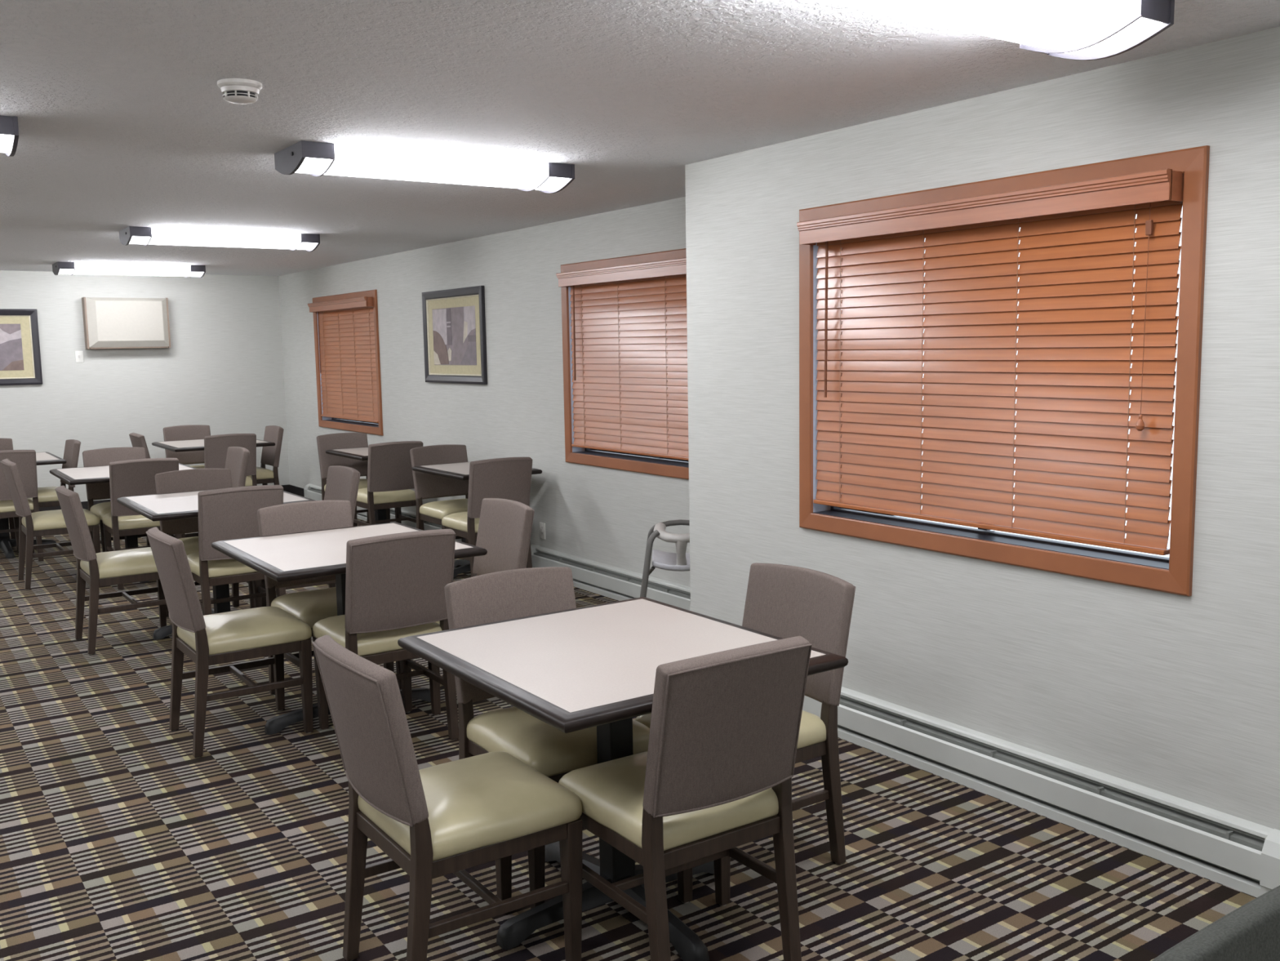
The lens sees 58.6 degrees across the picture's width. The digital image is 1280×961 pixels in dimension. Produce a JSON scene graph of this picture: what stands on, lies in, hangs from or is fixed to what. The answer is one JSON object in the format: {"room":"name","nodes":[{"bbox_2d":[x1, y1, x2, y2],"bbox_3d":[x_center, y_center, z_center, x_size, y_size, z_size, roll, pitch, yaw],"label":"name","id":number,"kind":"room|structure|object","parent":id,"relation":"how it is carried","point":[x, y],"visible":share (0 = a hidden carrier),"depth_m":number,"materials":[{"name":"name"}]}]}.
{"room":"eatery","nodes":[
{"label":"eatery","id":0,"kind":"room"},
{"bbox_2d":[0,270,289,502],"bbox_3d":[-7.115,-0.746,10.637,7.942,2.427,0.200,-6,8,-34],"label":"wall","id":1,"kind":"structure","parent":0,"point":[222,368],"depth_m":11.87,"materials":[{"name":"paint"}]},
{"bbox_2d":[0,309,42,385],"bbox_3d":[-6.371,-1.276,10.954,1.080,0.735,0.030,-6,8,-34],"label":"framed picture","id":2,"kind":"object","parent":1,"relation":"attached to","point":[20,345],"visible":1,"depth_m":11.16},
{"bbox_2d":[0,324,23,370],"bbox_3d":[-6.375,-1.276,10.960,0.776,0.451,0.002,-6,8,-34],"label":"print","id":3,"kind":"object","parent":2,"relation":"attached to","point":[11,335],"depth_m":11.13},
{"bbox_2d":[75,351,84,362],"bbox_3d":[-5.643,-1.246,11.477,0.072,0.116,0.012,-6,8,-34],"label":"light switch","id":4,"kind":"object","parent":1,"relation":"attached to","point":[78,354],"visible":1,"depth_m":11.47,"materials":[{"name":"white plastic"}]},
{"bbox_2d":[81,297,170,348],"bbox_3d":[-5.225,-1.605,11.625,0.790,0.512,0.173,-6,8,-34],"label":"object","id":5,"kind":"object","parent":1,"relation":"attached to","point":[108,322],"visible":1,"depth_m":11.54,"materials":[{"name":"white plastic"}]},
{"bbox_2d":[39,484,289,511],"bbox_3d":[-7.033,0.409,10.682,7.542,0.120,0.020,-6,8,-34],"label":"baseboard","id":6,"kind":"structure","parent":1,"relation":"attached to","point":[286,487],"depth_m":11.63,"materials":[{"name":"black rubber"}]},
{"bbox_2d":[278,196,690,586],"bbox_3d":[-1.525,-0.689,9.338,0.200,2.427,8.676,-6,8,-34],"label":"wall","id":7,"kind":"structure","parent":0,"point":[601,514],"depth_m":8.22,"materials":[{"name":"paint"}]},
{"bbox_2d":[312,289,382,435],"bbox_3d":[-2.776,-1.142,11.057,0.179,1.313,1.699,-6,8,-34],"label":"window","id":8,"kind":"structure","parent":7,"relation":"in","point":[372,428],"depth_m":10.96,"materials":[{"name":"brown wood"}]},
{"bbox_2d":[307,296,378,422],"bbox_3d":[-2.850,-1.160,11.003,0.150,1.142,1.555,-6,8,-34],"label":"blind","id":9,"kind":"object","parent":8,"relation":"attached to","point":[346,330],"visible":0.99,"depth_m":10.97,"materials":[{"name":"brown wood"}]},
{"bbox_2d":[289,484,465,542],"bbox_3d":[-2.359,0.348,10.515,0.020,0.120,5.542,-6,8,-34],"label":"baseboard","id":10,"kind":"structure","parent":7,"relation":"attached to","point":[298,491],"depth_m":12.55,"materials":[{"name":"black rubber"}]},
{"bbox_2d":[303,483,461,541],"bbox_3d":[-2.511,0.293,10.684,0.068,0.194,3.700,-6,8,-34],"label":"baseboard heater","id":11,"kind":"object","parent":7,"relation":"attached to","point":[312,491],"visible":0.16,"depth_m":10.32,"materials":[{"name":"metal"}]},
{"bbox_2d":[422,285,487,384],"bbox_3d":[-1.476,-1.136,8.996,0.030,0.735,1.080,-6,8,-34],"label":"framed picture","id":12,"kind":"object","parent":7,"relation":"attached to","point":[454,321],"visible":1,"depth_m":8.97},
{"bbox_2d":[431,305,476,365],"bbox_3d":[-1.471,-1.137,8.999,0.004,0.451,0.776,-6,8,-34],"label":"print","id":13,"kind":"object","parent":12,"relation":"attached to","point":[454,327],"depth_m":8.99},
{"bbox_2d":[539,521,545,539],"bbox_3d":[-0.691,0.356,8.080,0.008,0.116,0.072,-6,8,-34],"label":"wall outlet","id":14,"kind":"object","parent":7,"relation":"attached to","point":[542,526],"visible":1,"depth_m":8.07,"materials":[{"name":"white plastic"}]},
{"bbox_2d":[530,543,690,610],"bbox_3d":[-0.014,0.677,7.075,0.068,0.194,2.770,-6,8,-34],"label":"baseboard heater","id":15,"kind":"object","parent":7,"relation":"attached to","point":[611,581],"visible":0.43,"depth_m":7.31,"materials":[{"name":"metal"}]},
{"bbox_2d":[560,248,688,479],"bbox_3d":[0.053,-0.708,6.968,0.179,1.313,1.759,-6,8,-34],"label":"window","id":16,"kind":"structure","parent":7,"relation":"in","point":[662,466],"depth_m":7.33,"materials":[{"name":"brown wood"}]},
{"bbox_2d":[555,257,688,460],"bbox_3d":[-0.021,-0.726,6.915,0.150,1.142,1.615,-6,8,-34],"label":"blind","id":17,"kind":"object","parent":16,"relation":"attached to","point":[625,306],"visible":0.7,"depth_m":6.99,"materials":[{"name":"brown wood"}]},
{"bbox_2d":[0,518,1256,960],"bbox_3d":[-2.599,1.189,4.378,8.042,0.100,15.912,-6,8,-34],"label":"floor","id":18,"kind":"structure","parent":0,"point":[118,842],"depth_m":3.60,"materials":[{"name":"carpet"}]},
{"bbox_2d":[0,438,13,450],"bbox_3d":[-5.615,0.095,9.855,0.443,0.890,0.572,-6,8,-34],"label":"dining chair","id":19,"kind":"object","parent":18,"relation":"on","point":[5,443],"visible":0.12,"depth_m":10.08,"materials":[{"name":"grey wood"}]},
{"bbox_2d":[0,449,44,561],"bbox_3d":[-4.989,0.191,8.949,0.443,0.890,0.571,-6,8,-34],"label":"dining chair","id":20,"kind":"object","parent":18,"relation":"on","point":[25,460],"visible":0.68,"depth_m":8.81,"materials":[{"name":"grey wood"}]},
{"bbox_2d":[0,451,66,558],"bbox_3d":[-5.260,0.205,9.395,0.885,0.768,0.953,-6,8,-34],"label":"dining table","id":21,"kind":"object","parent":18,"relation":"on","point":[42,458],"visible":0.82,"depth_m":9.38,"materials":[{"name":"white laminate"}]},
{"bbox_2d":[8,439,80,553],"bbox_3d":[-4.987,0.117,9.574,0.572,0.890,0.443,-6,8,-35],"label":"dining chair","id":22,"kind":"object","parent":18,"relation":"on","point":[47,495],"visible":0.48,"depth_m":9.48,"materials":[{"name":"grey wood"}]},
{"bbox_2d":[0,458,100,590],"bbox_3d":[-4.180,0.277,8.099,0.571,0.890,0.443,-6,8,-34],"label":"dining chair","id":23,"kind":"object","parent":18,"relation":"on","point":[49,522],"visible":0.87,"depth_m":7.91,"materials":[{"name":"brown wood"}]},
{"bbox_2d":[54,485,166,654],"bbox_3d":[-2.911,0.460,6.372,0.571,0.890,0.443,-6,8,-35],"label":"dining chair","id":24,"kind":"object","parent":18,"relation":"on","point":[98,570],"visible":0.83,"depth_m":6.20,"materials":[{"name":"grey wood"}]},
{"bbox_2d":[82,447,150,551],"bbox_3d":[-3.905,0.210,8.627,0.443,0.890,0.571,-6,8,-34],"label":"dining chair","id":25,"kind":"object","parent":18,"relation":"on","point":[102,456],"visible":0.41,"depth_m":8.68,"materials":[{"name":"brown wood"}]},
{"bbox_2d":[49,462,195,582],"bbox_3d":[-3.729,0.303,8.338,0.885,0.768,0.953,-6,8,-34],"label":"dining table","id":26,"kind":"object","parent":18,"relation":"on","point":[92,474],"visible":0.12,"depth_m":8.15,"materials":[{"name":"white laminate"}]},
{"bbox_2d":[128,432,150,458],"bbox_3d":[-4.376,-0.009,10.546,0.571,0.890,0.443,-6,8,-34],"label":"dining chair","id":27,"kind":"object","parent":18,"relation":"on","point":[137,440],"visible":0.2,"depth_m":10.22,"materials":[{"name":"brown wood"}]},
{"bbox_2d":[102,457,182,590],"bbox_3d":[-3.516,0.272,8.048,0.443,0.890,0.571,-6,8,-34],"label":"dining chair","id":28,"kind":"object","parent":18,"relation":"on","point":[131,477],"visible":0.48,"depth_m":7.80,"materials":[{"name":"brown wood"}]},
{"bbox_2d":[163,424,210,468],"bbox_3d":[-4.377,-0.088,11.217,0.443,0.890,0.571,-6,8,-35],"label":"dining chair","id":29,"kind":"object","parent":18,"relation":"on","point":[192,432],"visible":0.44,"depth_m":11.34,"materials":[{"name":"brown wood"}]},
{"bbox_2d":[155,468,254,616],"bbox_3d":[-2.619,0.393,6.891,0.443,0.890,0.572,-6,8,-34],"label":"dining chair","id":30,"kind":"object","parent":18,"relation":"on","point":[193,479],"visible":0.3,"depth_m":6.99,"materials":[{"name":"fabric"}]},
{"bbox_2d":[168,446,249,537],"bbox_3d":[-3.220,0.209,8.536,0.572,0.890,0.443,-6,8,-34],"label":"dining chair","id":31,"kind":"object","parent":18,"relation":"on","point":[237,457],"visible":0.25,"depth_m":8.59,"materials":[{"name":"brown wood"}]},
{"bbox_2d":[151,439,275,452],"bbox_3d":[-4.015,0.020,10.774,0.885,0.768,0.953,-6,8,-34],"label":"dining table","id":32,"kind":"object","parent":18,"relation":"on","point":[196,444],"visible":0.11,"depth_m":10.53,"materials":[{"name":"white laminate"}]},
{"bbox_2d":[116,489,314,639],"bbox_3d":[-2.439,0.485,6.614,0.885,0.768,0.953,-6,8,-34],"label":"dining table","id":33,"kind":"object","parent":18,"relation":"on","point":[176,505],"visible":0.25,"depth_m":6.45,"materials":[{"name":"white laminate"}]},
{"bbox_2d":[146,527,313,757],"bbox_3d":[-1.721,0.627,4.784,0.572,0.890,0.443,-6,8,-34],"label":"dining chair","id":34,"kind":"object","parent":18,"relation":"on","point":[211,639],"visible":1,"depth_m":4.65,"materials":[{"name":"brown wood"}]},
{"bbox_2d":[204,433,257,486],"bbox_3d":[-3.735,0.010,10.298,0.443,0.890,0.571,-6,8,-34],"label":"dining chair","id":35,"kind":"object","parent":18,"relation":"on","point":[215,446],"visible":0.41,"depth_m":10.03,"materials":[{"name":"brown wood"}]},
{"bbox_2d":[186,484,285,615],"bbox_3d":[-2.253,0.454,6.329,0.443,0.890,0.572,-6,8,-35],"label":"dining chair","id":36,"kind":"object","parent":18,"relation":"on","point":[231,513],"visible":0.59,"depth_m":6.08,"materials":[{"name":"fabric"}]},
{"bbox_2d":[246,425,284,484],"bbox_3d":[-3.724,-0.068,10.954,0.572,0.890,0.443,-6,8,-34],"label":"dining chair","id":37,"kind":"object","parent":18,"relation":"on","point":[270,455],"visible":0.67,"depth_m":10.88,"materials":[{"name":"brown wood"}]},
{"bbox_2d":[261,465,360,606],"bbox_3d":[-2.010,0.377,6.944,0.571,0.890,0.443,-6,8,-34],"label":"dining chair","id":38,"kind":"object","parent":18,"relation":"on","point":[342,482],"visible":0.34,"depth_m":6.99,"materials":[{"name":"fabric"}]},
{"bbox_2d":[257,500,394,693],"bbox_3d":[-1.452,0.564,5.275,0.443,0.890,0.572,-6,8,-35],"label":"dining chair","id":39,"kind":"object","parent":18,"relation":"on","point":[310,606],"visible":0.41,"depth_m":5.32,"materials":[{"name":"fabric"}]},
{"bbox_2d":[211,521,487,734],"bbox_3d":[-1.272,0.657,4.988,0.885,0.768,0.953,-6,8,-34],"label":"dining table","id":40,"kind":"object","parent":18,"relation":"on","point":[281,557],"visible":0.32,"depth_m":4.85,"materials":[{"name":"white laminate"}]},
{"bbox_2d":[316,432,390,522],"bbox_3d":[-2.452,0.050,9.768,0.443,0.890,0.572,-6,8,-34],"label":"dining chair","id":41,"kind":"object","parent":18,"relation":"on","point":[340,440],"visible":0.33,"depth_m":9.87,"materials":[{"name":"brown wood"}]},
{"bbox_2d":[325,447,386,524],"bbox_3d":[-2.183,0.132,9.563,0.600,0.768,0.840,-6,8,-34],"label":"dining table","id":42,"kind":"object","parent":18,"relation":"on","point":[357,453],"visible":0.14,"depth_m":9.53,"materials":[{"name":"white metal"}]},
{"bbox_2d":[312,528,458,739],"bbox_3d":[-1.056,0.624,4.712,0.443,0.890,0.571,-6,8,-34],"label":"dining chair","id":43,"kind":"object","parent":18,"relation":"on","point":[395,583],"visible":0.79,"depth_m":4.51,"materials":[{"name":"fabric"}]},
{"bbox_2d":[353,440,424,530],"bbox_3d":[-2.027,0.118,9.136,0.443,0.890,0.571,-6,8,-34],"label":"dining chair","id":44,"kind":"object","parent":18,"relation":"on","point":[390,480],"visible":0.59,"depth_m":8.92,"materials":[{"name":"brown wood"}]},
{"bbox_2d":[409,444,468,543],"bbox_3d":[-1.361,0.199,8.348,0.443,0.890,0.572,-6,8,-35],"label":"dining chair","id":45,"kind":"object","parent":18,"relation":"on","point":[427,486],"visible":0.62,"depth_m":8.41,"materials":[{"name":"brown wood"}]},
{"bbox_2d":[311,634,582,960],"bbox_3d":[-0.493,0.826,2.921,0.572,0.890,0.443,-6,8,-34],"label":"dining chair","id":46,"kind":"object","parent":18,"relation":"on","point":[455,816],"visible":1,"depth_m":2.79,"materials":[{"name":"grey fabric"}]},
{"bbox_2d":[395,497,534,715],"bbox_3d":[-0.807,0.554,5.268,0.571,0.890,0.443,-6,8,-34],"label":"dining chair","id":47,"kind":"object","parent":18,"relation":"on","point":[504,526],"visible":0.44,"depth_m":5.33,"materials":[{"name":"fabric"}]},
{"bbox_2d":[412,461,542,578],"bbox_3d":[-1.153,0.289,8.083,0.600,0.768,0.840,-6,8,-34],"label":"dining table","id":48,"kind":"object","parent":18,"relation":"on","point":[460,471],"visible":0.27,"depth_m":8.01,"materials":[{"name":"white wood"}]},
{"bbox_2d":[441,457,532,577],"bbox_3d":[-1.026,0.273,7.672,0.443,0.890,0.571,-6,8,-34],"label":"dining chair","id":49,"kind":"object","parent":18,"relation":"on","point":[507,477],"visible":0.5,"depth_m":7.43,"materials":[{"name":"brown wood"}]},
{"bbox_2d":[444,566,649,908],"bbox_3d":[-0.280,0.753,3.509,0.443,0.890,0.572,-5,8,-34],"label":"dining chair","id":50,"kind":"object","parent":18,"relation":"on","point":[503,595],"visible":0.44,"depth_m":3.51,"materials":[{"name":"grey fabric"}]},
{"bbox_2d":[397,596,848,960],"bbox_3d":[-0.070,0.842,3.242,0.885,0.768,0.953,-6,8,-34],"label":"dining table","id":51,"kind":"object","parent":18,"relation":"on","point":[574,669],"visible":0.61,"depth_m":3.15,"materials":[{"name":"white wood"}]},
{"bbox_2d":[640,519,689,597],"bbox_3d":[0.218,0.561,5.968,0.534,0.681,0.454,-1,7,1],"label":"high chair","id":52,"kind":"object","parent":18,"relation":"on","point":[679,561],"visible":0.38,"depth_m":5.82,"materials":[{"name":"grey plastic"}]},
{"bbox_2d":[558,635,812,960],"bbox_3d":[0.106,0.814,2.939,0.443,0.890,0.571,-6,8,-34],"label":"dining chair","id":53,"kind":"object","parent":18,"relation":"on","point":[713,778],"visible":0.94,"depth_m":2.74,"materials":[{"name":"grey fabric"}]},
{"bbox_2d":[635,562,855,905],"bbox_3d":[0.325,0.740,3.527,0.571,0.890,0.443,-6,8,-35],"label":"dining chair","id":54,"kind":"object","parent":18,"relation":"on","point":[782,601],"visible":0.4,"depth_m":3.49,"materials":[{"name":"grey fabric"}]},
{"bbox_2d":[1151,884,1279,960],"bbox_3d":[0.965,0.995,1.319,0.505,0.881,0.546,-6,8,-34],"label":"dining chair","id":55,"kind":"object","parent":18,"relation":"on","point":[1251,931],"visible":1,"depth_m":1.40,"materials":[{"name":"fabric"}]},
{"bbox_2d":[0,0,1279,275],"bbox_3d":[-2.643,-1.320,4.081,8.042,0.100,15.912,-6,8,-34],"label":"ceiling","id":56,"kind":"structure","parent":0,"point":[125,120],"depth_m":3.77,"materials":[{"name":"white paint"}]},
{"bbox_2d":[0,115,18,156],"bbox_3d":[-2.782,-1.176,3.761,1.268,0.107,0.354,-6,8,-34],"label":"ceiling light","id":57,"kind":"object","parent":56,"relation":"attached to","point":[9,129],"visible":1,"depth_m":3.97,"materials":[{"name":"white plastic"}]},
{"bbox_2d":[0,134,13,152],"bbox_3d":[-2.782,-1.181,3.760,1.236,0.096,0.332,-6,8,-34],"label":"diffuser","id":58,"kind":"object","parent":57,"relation":"attached to","point":[6,140],"depth_m":4.02,"materials":[{"name":"white plastic"}]},
{"bbox_2d":[52,262,205,277],"bbox_3d":[-4.741,-1.952,10.611,1.268,0.107,0.354,-6,8,-34],"label":"ceiling light","id":59,"kind":"object","parent":56,"relation":"attached to","point":[58,268],"visible":1,"depth_m":10.48,"materials":[{"name":"white plastic"}]},
{"bbox_2d":[119,226,319,251],"bbox_3d":[-2.898,-1.665,7.913,1.268,0.107,0.354,-6,8,-34],"label":"ceiling light","id":60,"kind":"object","parent":56,"relation":"attached to","point":[145,236],"visible":1,"depth_m":7.77,"materials":[{"name":"white plastic"}]},
{"bbox_2d":[217,78,262,104],"bbox_3d":[-1.238,-1.200,3.532,0.132,0.057,0.132,-6,8,-34],"label":"smoke detector","id":61,"kind":"object","parent":56,"relation":"attached to","point":[235,91],"visible":1,"depth_m":3.49,"materials":[{"name":"plastic"}]},
{"bbox_2d":[274,140,574,193],"bbox_3d":[-0.917,-1.355,5.008,1.268,0.107,0.354,-6,8,-34],"label":"ceiling light","id":62,"kind":"object","parent":56,"relation":"attached to","point":[313,158],"visible":1,"depth_m":4.85,"materials":[{"name":"white plastic"}]},
{"bbox_2d":[815,0,1174,60],"bbox_3d":[0.695,-1.098,2.598,1.268,0.107,0.354,-6,8,-34],"label":"ceiling light","id":63,"kind":"object","parent":56,"relation":"attached to","point":[1070,29],"visible":1,"depth_m":2.71,"materials":[{"name":"white plastic"}]},
{"bbox_2d":[684,26,1279,830],"bbox_3d":[2.335,0.046,2.558,0.200,2.427,7.136,-6,8,-34],"label":"wall","id":64,"kind":"structure","parent":0,"point":[1178,695],"depth_m":3.81,"materials":[{"name":"paint"}]},
{"bbox_2d":[799,145,1209,595],"bbox_3d":[1.217,-0.387,4.083,0.179,1.313,1.711,-6,8,-34],"label":"window","id":65,"kind":"structure","parent":64,"relation":"in","point":[1172,574],"depth_m":3.75,"materials":[{"name":"brown wood"}]},
{"bbox_2d":[796,168,1183,555],"bbox_3d":[1.143,-0.405,4.030,0.150,1.142,1.567,-6,8,-34],"label":"blind","id":66,"kind":"object","parent":65,"relation":"attached to","point":[1077,249],"visible":0.99,"depth_m":3.89,"materials":[{"name":"brown wood"}]},
{"bbox_2d":[802,686,1279,897],"bbox_3d":[1.044,0.982,4.343,0.068,0.194,2.840,-6,8,-34],"label":"baseboard heater","id":67,"kind":"object","parent":64,"relation":"attached to","point":[1237,853],"visible":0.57,"depth_m":3.75,"materials":[{"name":"metal"}]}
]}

